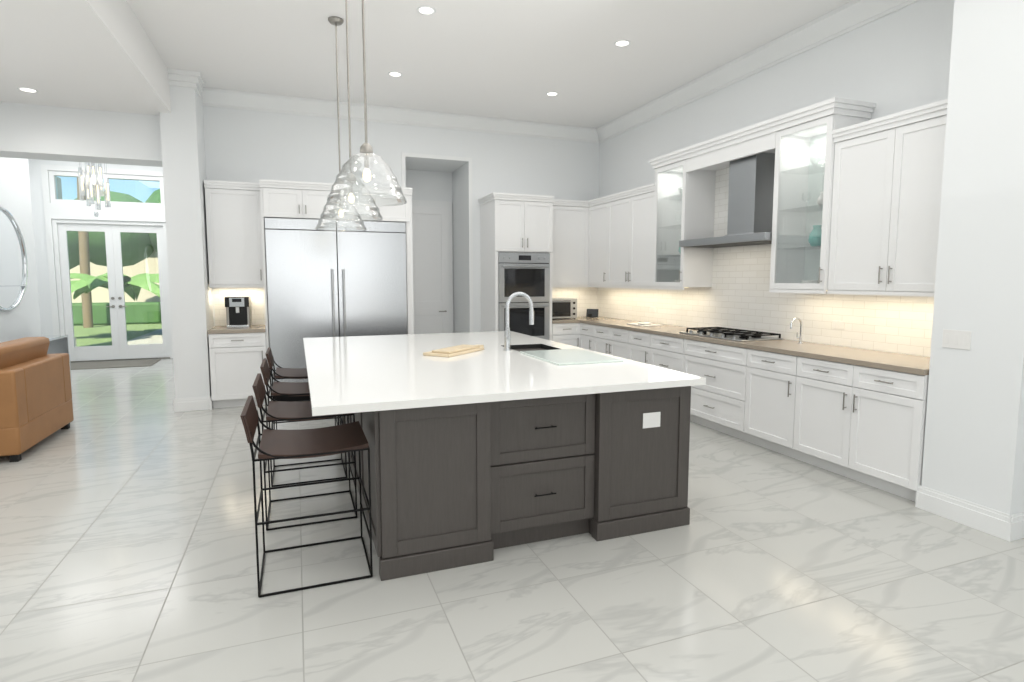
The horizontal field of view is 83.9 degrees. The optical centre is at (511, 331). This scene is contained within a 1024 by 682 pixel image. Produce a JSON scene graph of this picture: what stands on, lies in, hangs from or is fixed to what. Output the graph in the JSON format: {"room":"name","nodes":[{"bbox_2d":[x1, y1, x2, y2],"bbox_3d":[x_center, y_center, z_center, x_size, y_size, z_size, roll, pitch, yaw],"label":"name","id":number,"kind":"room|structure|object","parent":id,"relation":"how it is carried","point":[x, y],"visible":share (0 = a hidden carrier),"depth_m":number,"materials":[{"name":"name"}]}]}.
{"room":"kitchen","nodes":[
{"label":"kitchen","id":0,"kind":"room"},
{"bbox_2d":[0,157,41,342],"bbox_3d":[-4.377,-0.561,1.991,0.150,3.750,12.300,-2,6,-21],"label":"wall","id":1,"kind":"structure","parent":0,"point":[21,320],"depth_m":7.39,"materials":[{"name":"white paint"}]},
{"bbox_2d":[0,207,27,310],"bbox_3d":[-6.107,-0.877,6.856,0.050,1.240,1.240,-2,6,-21],"label":"round mirror","id":2,"kind":"object","parent":1,"relation":"attached to","point":[13,269],"visible":1,"depth_m":7.06,"materials":[{"name":"silver metal"}]},
{"bbox_2d":[0,102,161,166],"bbox_3d":[-4.865,-2.383,6.146,1.980,0.990,0.400,-2,6,-21],"label":"wall","id":3,"kind":"structure","parent":0,"point":[39,132],"depth_m":6.07,"materials":[{"name":"white paint"}]},
{"bbox_2d":[0,0,170,115],"bbox_3d":[-3.019,-2.220,1.198,2.240,0.600,10.150,-2,6,-21],"label":"ceiling","id":4,"kind":"structure","parent":0,"point":[103,55],"depth_m":4.78,"materials":[{"name":"white paint"}]},
{"bbox_2d":[17,87,38,92],"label":"recessed light","id":5,"kind":"object","parent":4,"relation":"in","point":[25,89],"depth_m":5.44,"materials":[{"name":"white paint"}]},
{"bbox_2d":[28,159,165,335],"bbox_3d":[-7.003,-1.351,10.503,2.980,3.750,0.150,-2,6,-21],"label":"wall","id":6,"kind":"structure","parent":0,"point":[37,203],"depth_m":9.97,"materials":[{"name":"white paint"}]},
{"bbox_2d":[41,164,165,334],"bbox_3d":[-7.230,-1.196,10.339,1.930,3.469,0.020,-2,6,-21],"label":"door frame","id":7,"kind":"structure","parent":6,"relation":"attached to","point":[86,212],"depth_m":10.09,"materials":[{"name":"white paint"}]},
{"bbox_2d":[48,171,164,206],"bbox_3d":[-7.260,-2.562,10.293,1.742,0.552,0.130,-2,6,-21],"label":"window","id":8,"kind":"structure","parent":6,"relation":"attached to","point":[53,185],"depth_m":10.28,"materials":[{"name":"white paint"}]},
{"bbox_2d":[52,219,172,362],"bbox_3d":[-7.260,-0.744,10.462,1.742,2.544,0.130,-2,6,-21],"label":"front door","id":9,"kind":"structure","parent":6,"relation":"in","point":[119,348],"depth_m":10.43,"materials":[{"name":"white paint"}]},
{"bbox_2d":[159,86,213,404],"bbox_3d":[-3.784,-0.999,6.711,0.350,3.750,0.750,-2,6,-21],"label":"column","id":10,"kind":"structure","parent":0,"point":[184,172],"depth_m":6.38,"materials":[{"name":"white paint"}]},
{"bbox_2d":[167,68,206,99],"bbox_3d":[-3.691,-2.764,6.303,0.490,0.159,0.370,-2,6,-21],"label":"crown molding","id":11,"kind":"structure","parent":10,"relation":"attached to","point":[177,77],"depth_m":6.20,"materials":[{"name":"white paint"}]},
{"bbox_2d":[203,106,599,332],"bbox_3d":[-1.294,-1.160,8.446,5.540,3.750,1.050,-2,6,-21],"label":"wall","id":12,"kind":"structure","parent":0,"point":[243,145],"depth_m":7.96,"materials":[{"name":"white paint"}]},
{"bbox_2d":[204,180,263,287],"bbox_3d":[-3.329,-1.159,6.892,0.598,1.235,0.403,-2,6,-21],"label":"wall cabinet","id":13,"kind":"object","parent":12,"relation":"attached to","point":[234,232],"visible":0.81,"depth_m":6.74,"materials":[{"name":"white wood"}]},
{"bbox_2d":[260,183,346,222],"bbox_3d":[-2.556,-1.555,7.017,0.904,0.369,0.647,-2,6,-21],"label":"upper cabinet","id":14,"kind":"object","parent":12,"relation":"attached to","point":[292,199],"depth_m":6.67,"materials":[{"name":"white wood"}]},
{"bbox_2d":[347,187,410,226],"bbox_3d":[-1.818,-1.581,7.295,0.900,0.369,0.647,-2,6,-21],"label":"upper cabinet","id":15,"kind":"object","parent":12,"relation":"attached to","point":[400,213],"depth_m":7.07,"materials":[{"name":"white wood"}]},
{"bbox_2d":[202,88,598,142],"bbox_3d":[-1.223,-2.881,7.684,5.250,0.180,0.120,-2,6,-21],"label":"crown molding","id":16,"kind":"structure","parent":12,"relation":"attached to","point":[224,98],"depth_m":7.54,"materials":[{"name":"white paint"}]},
{"bbox_2d":[214,287,597,325],"bbox_3d":[-1.170,-0.416,7.998,5.368,0.510,0.001,-2,6,-21],"label":"backsplash","id":17,"kind":"structure","parent":12,"relation":"attached to","point":[587,297],"depth_m":7.24,"materials":[{"name":"tile"}]},
{"bbox_2d":[412,200,452,333],"bbox_3d":[-1.325,-0.669,8.816,0.850,2.696,0.111,-2,6,-21],"label":"pantry door","id":18,"kind":"structure","parent":12,"relation":"in","point":[432,265],"depth_m":8.82,"materials":[{"name":"white paint"}]},
{"bbox_2d":[401,152,472,331],"bbox_3d":[-1.027,-0.844,8.007,0.990,3.199,0.011,-2,6,-21],"label":"door frame","id":19,"kind":"structure","parent":12,"relation":"attached to","point":[404,155],"depth_m":8.07,"materials":[{"name":"white paint"}]},
{"bbox_2d":[552,201,587,284],"bbox_3d":[0.748,-1.281,8.428,0.725,1.174,0.404,-2,6,-21],"label":"upper cabinet","id":20,"kind":"object","parent":12,"relation":"attached to","point":[570,218],"depth_m":8.29,"materials":[{"name":"white wood"}]},
{"bbox_2d":[126,0,852,128],"bbox_3d":[0.626,-2.601,2.868,5.780,0.150,10.750,-2,6,-21],"label":"ceiling","id":21,"kind":"structure","parent":0,"point":[512,59],"depth_m":5.56,"materials":[{"name":"white paint"}]},
{"bbox_2d":[315,16,366,231],"bbox_3d":[-1.535,-1.819,5.046,0.444,1.807,0.444,-2,6,-21],"label":"pendant light","id":22,"kind":"object","parent":21,"relation":"hanging from","point":[335,21],"visible":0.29,"depth_m":5.02,"materials":[{"name":"clear glass"}]},
{"bbox_2d":[320,0,382,221],"bbox_3d":[-1.174,-1.731,4.096,0.444,1.807,0.444,-2,6,-21],"label":"pendant light","id":23,"kind":"object","parent":21,"relation":"hanging from","point":[376,211],"visible":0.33,"depth_m":4.09,"materials":[{"name":"clear glass"}]},
{"bbox_2d":[327,0,406,206],"bbox_3d":[-0.828,-1.647,3.183,0.444,1.807,0.444,-2,6,-21],"label":"pendant light","id":24,"kind":"object","parent":21,"relation":"hanging from","point":[366,151],"visible":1,"depth_m":3.20,"materials":[{"name":"clear glass"}]},
{"bbox_2d":[388,71,402,76],"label":"recessed light","id":25,"kind":"object","parent":21,"relation":"in","point":[394,74],"depth_m":6.28,"materials":[{"name":"white paint"}]},
{"bbox_2d":[416,6,435,14],"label":"recessed light","id":26,"kind":"object","parent":21,"relation":"in","point":[426,10],"depth_m":4.79,"materials":[{"name":"white paint"}]},
{"bbox_2d":[546,92,558,95],"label":"recessed light","id":27,"kind":"object","parent":21,"relation":"in","point":[548,93],"depth_m":6.93,"materials":[{"name":"white paint"}]},
{"bbox_2d":[614,40,630,46],"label":"recessed light","id":28,"kind":"object","parent":21,"relation":"in","point":[620,43],"depth_m":5.46,"materials":[{"name":"white paint"}]},
{"bbox_2d":[0,358,1023,681],"bbox_3d":[-1.723,1.102,4.682,12.000,0.060,15.150,-2,6,-21],"label":"floor","id":29,"kind":"structure","parent":0,"point":[126,530],"depth_m":2.83,"materials":[{"name":"tile"}]},
{"bbox_2d":[0,337,72,461],"bbox_3d":[-4.751,0.568,5.024,1.070,0.940,1.220,-2,6,-21],"label":"sofa","id":30,"kind":"object","parent":29,"relation":"on","point":[36,406],"visible":1,"depth_m":4.98,"materials":[{"name":"brown leather"}]},
{"bbox_2d":[31,335,71,389],"bbox_3d":[-5.948,0.474,7.073,0.380,0.750,1.300,-2,6,-21],"label":"console table","id":31,"kind":"object","parent":29,"relation":"on","point":[59,344],"visible":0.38,"depth_m":7.66,"materials":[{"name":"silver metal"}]},
{"bbox_2d":[70,359,160,369],"bbox_3d":[-7.132,0.573,9.988,1.550,0.011,0.850,-2,6,-21],"label":"rug","id":32,"kind":"object","parent":29,"relation":"on","point":[108,364],"visible":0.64,"depth_m":9.98,"materials":[{"name":"fabric"}]},
{"bbox_2d":[174,396,212,411],"bbox_3d":[-3.639,0.826,6.522,0.367,0.149,0.056,-2,6,-21],"label":"baseboard","id":33,"kind":"structure","parent":29,"relation":"on","point":[197,403],"depth_m":6.51,"materials":[{"name":"white paint"}]},
{"bbox_2d":[208,325,267,407],"bbox_3d":[-3.280,0.404,6.906,0.598,0.920,0.681,-2,6,-21],"label":"base cabinet","id":34,"kind":"object","parent":29,"relation":"on","point":[237,356],"visible":0.94,"depth_m":6.62,"materials":[{"name":"white painted wood"},{"name":"brushed nickel"}]},
{"bbox_2d":[224,296,251,327],"bbox_3d":[-3.320,-0.246,6.927,0.260,0.370,0.386,-2,6,-21],"label":"coffee machine","id":35,"kind":"object","parent":34,"relation":"on","point":[238,312],"visible":1,"depth_m":6.82,"materials":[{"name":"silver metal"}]},
{"bbox_2d":[266,347,338,429],"bbox_3d":[-1.871,0.589,5.110,0.571,0.879,0.483,-2,6,-21],"label":"stool","id":36,"kind":"object","parent":29,"relation":"on","point":[289,373],"visible":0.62,"depth_m":4.97,"materials":[{"name":"black metal"}]},
{"bbox_2d":[260,358,346,486],"bbox_3d":[-1.599,0.655,4.393,0.571,0.879,0.483,-2,6,-21],"label":"stool","id":37,"kind":"object","parent":29,"relation":"on","point":[278,389],"visible":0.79,"depth_m":4.29,"materials":[{"name":"black metal"}]},
{"bbox_2d":[252,373,356,530],"bbox_3d":[-1.326,0.722,3.675,0.571,0.879,0.483,-2,6,-21],"label":"stool","id":38,"kind":"object","parent":29,"relation":"on","point":[276,411],"visible":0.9,"depth_m":3.53,"materials":[{"name":"black metal"}]},
{"bbox_2d":[240,395,372,597],"bbox_3d":[-1.054,0.788,2.958,0.571,0.879,0.483,-2,6,-21],"label":"stool","id":39,"kind":"object","parent":29,"relation":"on","point":[274,444],"visible":1,"depth_m":2.86,"materials":[{"name":"black metal"}]},
{"bbox_2d":[264,218,407,401],"bbox_3d":[-2.196,-0.274,7.232,1.636,2.210,0.708,-2,6,-21],"label":"refrigerator","id":40,"kind":"object","parent":29,"relation":"on","point":[327,283],"visible":0.65,"depth_m":6.89,"materials":[{"name":"silver metal"}]},
{"bbox_2d":[337,347,690,580],"bbox_3d":[-0.338,0.638,4.595,1.880,0.880,3.152,-2,6,-21],"label":"kitchen island","id":41,"kind":"object","parent":29,"relation":"on","point":[476,457],"depth_m":3.14,"materials":[{"name":"grey wood"}]},
{"bbox_2d":[303,333,618,414],"bbox_3d":[-0.734,0.194,4.399,1.610,0.040,3.280,-2,6,-21],"label":"island countertop","id":42,"kind":"structure","parent":41,"relation":"on","point":[348,374],"depth_m":3.41,"materials":[{"name":"white stone"}]},
{"bbox_2d":[423,344,483,356],"bbox_3d":[-0.421,0.137,4.577,0.240,0.040,0.660,3,6,27],"label":"cutting board","id":43,"kind":"object","parent":42,"relation":"on","point":[457,350],"visible":1,"depth_m":4.39,"materials":[{"name":"brown wood"}]},
{"bbox_2d":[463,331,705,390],"bbox_3d":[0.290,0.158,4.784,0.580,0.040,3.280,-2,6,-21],"label":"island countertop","id":44,"kind":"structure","parent":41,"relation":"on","point":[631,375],"depth_m":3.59,"materials":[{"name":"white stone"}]},
{"bbox_2d":[503,292,533,350],"bbox_3d":[0.063,-0.089,4.655,0.268,0.477,0.106,-2,6,-21],"label":"island faucet","id":45,"kind":"object","parent":44,"relation":"on","point":[507,339],"visible":1,"depth_m":4.63,"materials":[{"name":"silver metal"}]},
{"bbox_2d":[519,347,622,366],"bbox_3d":[0.422,0.181,4.257,0.505,0.012,0.720,-2,6,-21],"label":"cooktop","id":46,"kind":"object","parent":44,"relation":"in","point":[560,355],"depth_m":4.19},
{"bbox_2d":[478,192,553,340],"bbox_3d":[0.053,-0.564,8.058,0.878,2.635,0.725,-2,6,-21],"label":"tall cabinet","id":47,"kind":"object","parent":29,"relation":"on","point":[516,240],"visible":0.75,"depth_m":7.77,"materials":[{"name":"white wood"}]},
{"bbox_2d":[552,320,575,346],"bbox_3d":[0.671,0.286,8.392,0.454,0.880,0.686,-2,6,-21],"label":"base cabinet","id":48,"kind":"object","parent":29,"relation":"on","point":[561,333],"depth_m":8.08,"materials":[{"name":"white wood"}]},
{"bbox_2d":[552,318,571,323],"bbox_3d":[0.653,-0.173,8.358,0.425,0.040,0.658,-2,6,-21],"label":"countertop","id":49,"kind":"structure","parent":48,"relation":"on","point":[563,320],"depth_m":8.05,"materials":[{"name":"beige stone"}]},
{"bbox_2d":[576,320,595,350],"bbox_3d":[1.319,0.314,8.089,0.696,0.880,0.458,-2,6,-21],"label":"base cabinet","id":50,"kind":"object","parent":29,"relation":"on","point":[585,333],"depth_m":8.00,"materials":[{"name":"white wood"}]},
{"bbox_2d":[596,324,623,357],"bbox_3d":[1.565,0.367,7.520,0.639,0.880,1.016,-2,6,-21],"label":"base cabinet","id":51,"kind":"object","parent":29,"relation":"on","point":[610,341],"depth_m":7.37,"materials":[{"name":"white wood"}]},
{"bbox_2d":[624,328,643,362],"bbox_3d":[1.793,0.423,6.919,0.639,0.880,0.508,-2,6,-21],"label":"base cabinet","id":52,"kind":"object","parent":29,"relation":"on","point":[633,340],"depth_m":6.87,"materials":[{"name":"white wood"}]},
{"bbox_2d":[644,332,679,371],"bbox_3d":[1.979,0.468,6.430,0.639,0.880,0.658,-2,6,-21],"label":"base cabinet","id":53,"kind":"object","parent":29,"relation":"on","point":[660,351],"depth_m":6.33,"materials":[{"name":"white wood"}]},
{"bbox_2d":[680,336,743,438],"bbox_3d":[2.265,0.538,5.677,0.639,0.880,0.958,-2,6,-21],"label":"base cabinet","id":54,"kind":"object","parent":29,"relation":"on","point":[716,405],"depth_m":5.55,"materials":[{"name":"white wood"}]},
{"bbox_2d":[740,348,787,454],"bbox_3d":[2.521,0.601,5.002,0.639,0.880,0.608,-2,6,-21],"label":"base cabinet","id":55,"kind":"object","parent":29,"relation":"on","point":[765,372],"depth_m":4.97,"materials":[{"name":"white wood"}]},
{"bbox_2d":[784,352,928,501],"bbox_3d":[2.776,0.663,4.330,0.639,0.880,1.066,-2,6,-21],"label":"base cabinet","id":56,"kind":"object","parent":29,"relation":"on","point":[858,414],"depth_m":4.13,"materials":[{"name":"white wood"}]},
{"bbox_2d":[568,316,929,371],"bbox_3d":[1.999,0.016,6.321,0.648,0.040,5.436,-2,6,-21],"label":"countertop","id":57,"kind":"structure","parent":56,"relation":"on","point":[906,363],"depth_m":4.79,"materials":[{"name":"beige stone"}]},
{"bbox_2d":[552,298,576,318],"bbox_3d":[0.677,-0.348,8.396,0.460,0.300,0.417,-2,6,-21],"label":"toaster oven","id":58,"kind":"object","parent":57,"relation":"on","point":[564,307],"visible":0.73,"depth_m":8.24,"materials":[{"name":"silver metal"}]},
{"bbox_2d":[586,309,598,316],"bbox_3d":[1.230,-0.290,8.721,0.176,0.125,0.145,-2,6,-21],"label":"smart display","id":59,"kind":"object","parent":57,"relation":"on","point":[591,312],"visible":1,"depth_m":8.71,"materials":[{"name":"black plastic"}]},
{"bbox_2d":[627,322,662,325],"bbox_3d":[1.680,-0.103,7.231,0.280,0.028,0.380,-2,6,-21],"label":"plate","id":60,"kind":"object","parent":57,"relation":"on","point":[644,324],"visible":0.98,"depth_m":7.16,"materials":[{"name":"white ceramic"}]},
{"bbox_2d":[679,327,782,341],"bbox_3d":[2.209,0.015,5.821,0.510,0.054,0.920,-2,6,-21],"label":"cooktop","id":61,"kind":"object","parent":57,"relation":"in","point":[727,333],"visible":1,"depth_m":5.66,"materials":[{"name":"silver metal"}]},
{"bbox_2d":[790,317,803,343],"bbox_3d":[2.550,-0.013,5.121,0.153,0.238,0.070,-2,6,-21],"label":"faucet","id":62,"kind":"object","parent":57,"relation":"on","point":[797,337],"visible":1,"depth_m":5.12,"materials":[{"name":"silver metal"}]},
{"bbox_2d":[915,485,1008,539],"bbox_3d":[2.764,1.104,3.524,0.018,0.149,0.516,-2,6,-21],"label":"baseboard","id":63,"kind":"structure","parent":29,"relation":"on","point":[1002,525],"depth_m":3.49,"materials":[{"name":"white paint"}]},
{"bbox_2d":[1007,512,1023,541],"bbox_3d":[3.147,1.117,3.381,0.631,0.149,0.018,-2,6,-21],"label":"baseboard","id":64,"kind":"structure","parent":29,"relation":"on","point":[1015,531],"depth_m":3.28,"materials":[{"name":"white paint"}]},
{"bbox_2d":[599,0,953,356],"bbox_3d":[2.349,-0.974,6.438,0.150,3.750,5.600,-2,6,-21],"label":"wall","id":65,"kind":"structure","parent":0,"point":[897,61],"depth_m":5.04,"materials":[{"name":"white paint"}]},
{"bbox_2d":[584,197,607,284],"bbox_3d":[1.376,-1.258,8.177,0.425,1.174,0.623,-2,6,-21],"label":"upper cabinet","id":66,"kind":"object","parent":65,"relation":"attached to","point":[596,239],"depth_m":8.17,"materials":[{"name":"white wood"}]},
{"bbox_2d":[608,185,683,288],"bbox_3d":[1.682,-1.190,7.448,0.369,1.174,1.188,-2,6,-21],"label":"upper cabinet","id":67,"kind":"object","parent":65,"relation":"attached to","point":[646,226],"depth_m":7.01,"materials":[{"name":"white wood"}]},
{"bbox_2d":[679,153,774,247],"bbox_3d":[2.270,-1.308,5.732,0.468,0.851,1.232,-2,6,-21],"label":"range hood","id":68,"kind":"object","parent":65,"relation":"attached to","point":[750,198],"visible":0.83,"depth_m":5.51,"materials":[{"name":"silver metal"}]},
{"bbox_2d":[595,0,918,142],"bbox_3d":[2.248,-2.739,6.154,0.120,0.180,5.449,-2,6,-21],"label":"crown molding","id":69,"kind":"structure","parent":65,"relation":"attached to","point":[844,19],"depth_m":5.57,"materials":[{"name":"white paint"}]},
{"bbox_2d":[597,168,933,356],"bbox_3d":[2.303,-0.901,6.352,0.001,1.780,5.438,-2,6,-21],"label":"backsplash","id":70,"kind":"structure","parent":65,"relation":"attached to","point":[737,295],"depth_m":5.77,"materials":[{"name":"tile"}]},
{"bbox_2d":[824,105,946,292],"bbox_3d":[2.916,-0.904,4.195,0.369,1.206,0.986,-2,6,-21],"label":"upper cabinet","id":71,"kind":"object","parent":65,"relation":"attached to","point":[856,200],"depth_m":4.16,"materials":[{"name":"white wood"}]},
{"bbox_2d":[921,0,1023,514],"bbox_3d":[3.137,-0.700,3.487,0.770,3.750,0.500,-2,6,-21],"label":"wall","id":72,"kind":"structure","parent":0,"point":[974,441],"depth_m":3.37,"materials":[{"name":"white paint"}]},
{"bbox_2d":[942,329,971,349],"bbox_3d":[2.738,0.046,3.513,0.007,0.115,0.160,-2,6,-21],"label":"light switch","id":73,"kind":"object","parent":72,"relation":"attached to","point":[957,339],"visible":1,"depth_m":3.51,"materials":[{"name":"white plastic"}]},
{"bbox_3d":[-6.164,-3.107,8.055,3.240,0.100,5.000,-2,6,-21],"label":"ceiling","id":74,"kind":"structure","parent":0,"visible":0},
{"bbox_2d":[78,162,110,216],"bbox_3d":[-6.042,-2.367,8.224,0.400,1.404,0.400,-2,6,-21],"label":"chandelier","id":75,"kind":"object","parent":74,"relation":"hanging from","point":[93,185],"visible":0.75,"depth_m":8.20,"materials":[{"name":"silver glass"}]},
{"label":"outside","id":76,"kind":"structure","parent":0,"visible":0},
{"bbox_2d":[74,323,161,346],"bbox_3d":[-16.340,-2.446,43.200,80.000,0.050,67.549,-2,6,-21],"label":"lawn","id":77,"kind":"structure","parent":76,"point":[79,328],"depth_m":16.41,"materials":[{"name":"green plant"}]},
{"bbox_2d":[77,177,92,327],"bbox_3d":[-13.435,-4.297,17.752,4.786,8.334,5.144,-2,6,-21],"label":"palm","id":78,"kind":"object","parent":77,"relation":"on","point":[83,238],"depth_m":17.86,"materials":[{"name":"brown plant"}]},
{"bbox_2d":[67,189,160,268],"bbox_3d":[-11.042,-4.539,30.894,48.506,6.391,5.347,-2,6,-21],"label":"trees","id":79,"kind":"object","parent":77,"relation":"on","point":[97,249],"depth_m":26.90,"materials":[{"name":"green plant"}]},
{"bbox_2d":[70,250,159,302],"bbox_3d":[-24.668,-4.566,35.306,12.000,5.630,9.000,-2,6,-21],"label":"house","id":80,"kind":"structure","parent":77,"relation":"on","point":[128,269],"depth_m":31.89,"materials":[{"name":"beige paint"}]},
{"bbox_2d":[70,273,159,300],"bbox_3d":[-10.322,-0.736,15.066,3.655,1.741,3.645,-2,6,-21],"label":"palm","id":81,"kind":"object","parent":77,"relation":"on","point":[126,286],"depth_m":14.39,"materials":[{"name":"green plant"}]},
{"bbox_2d":[72,302,161,325],"bbox_3d":[-10.936,-0.729,20.475,22.000,0.730,0.800,-2,6,-21],"label":"hedges","id":82,"kind":"object","parent":77,"relation":"on","point":[108,321],"depth_m":19.30,"materials":[{"name":"green plant"}]},
{"bbox_2d":[127,328,162,344],"bbox_3d":[-7.679,-0.368,20.376,80.000,0.028,18.549,-2,6,-21],"label":"paving","id":83,"kind":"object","parent":77,"relation":"on","point":[147,336],"depth_m":14.26,"materials":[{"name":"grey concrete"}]},
{"bbox_2d":[57,177,76,346],"bbox_3d":[-9.576,-1.398,11.825,0.540,3.600,0.540,-2,6,-21],"label":"porch column","id":84,"kind":"structure","parent":83,"relation":"on","point":[60,186],"depth_m":11.71,"materials":[{"name":"beige paint"}]}
]}

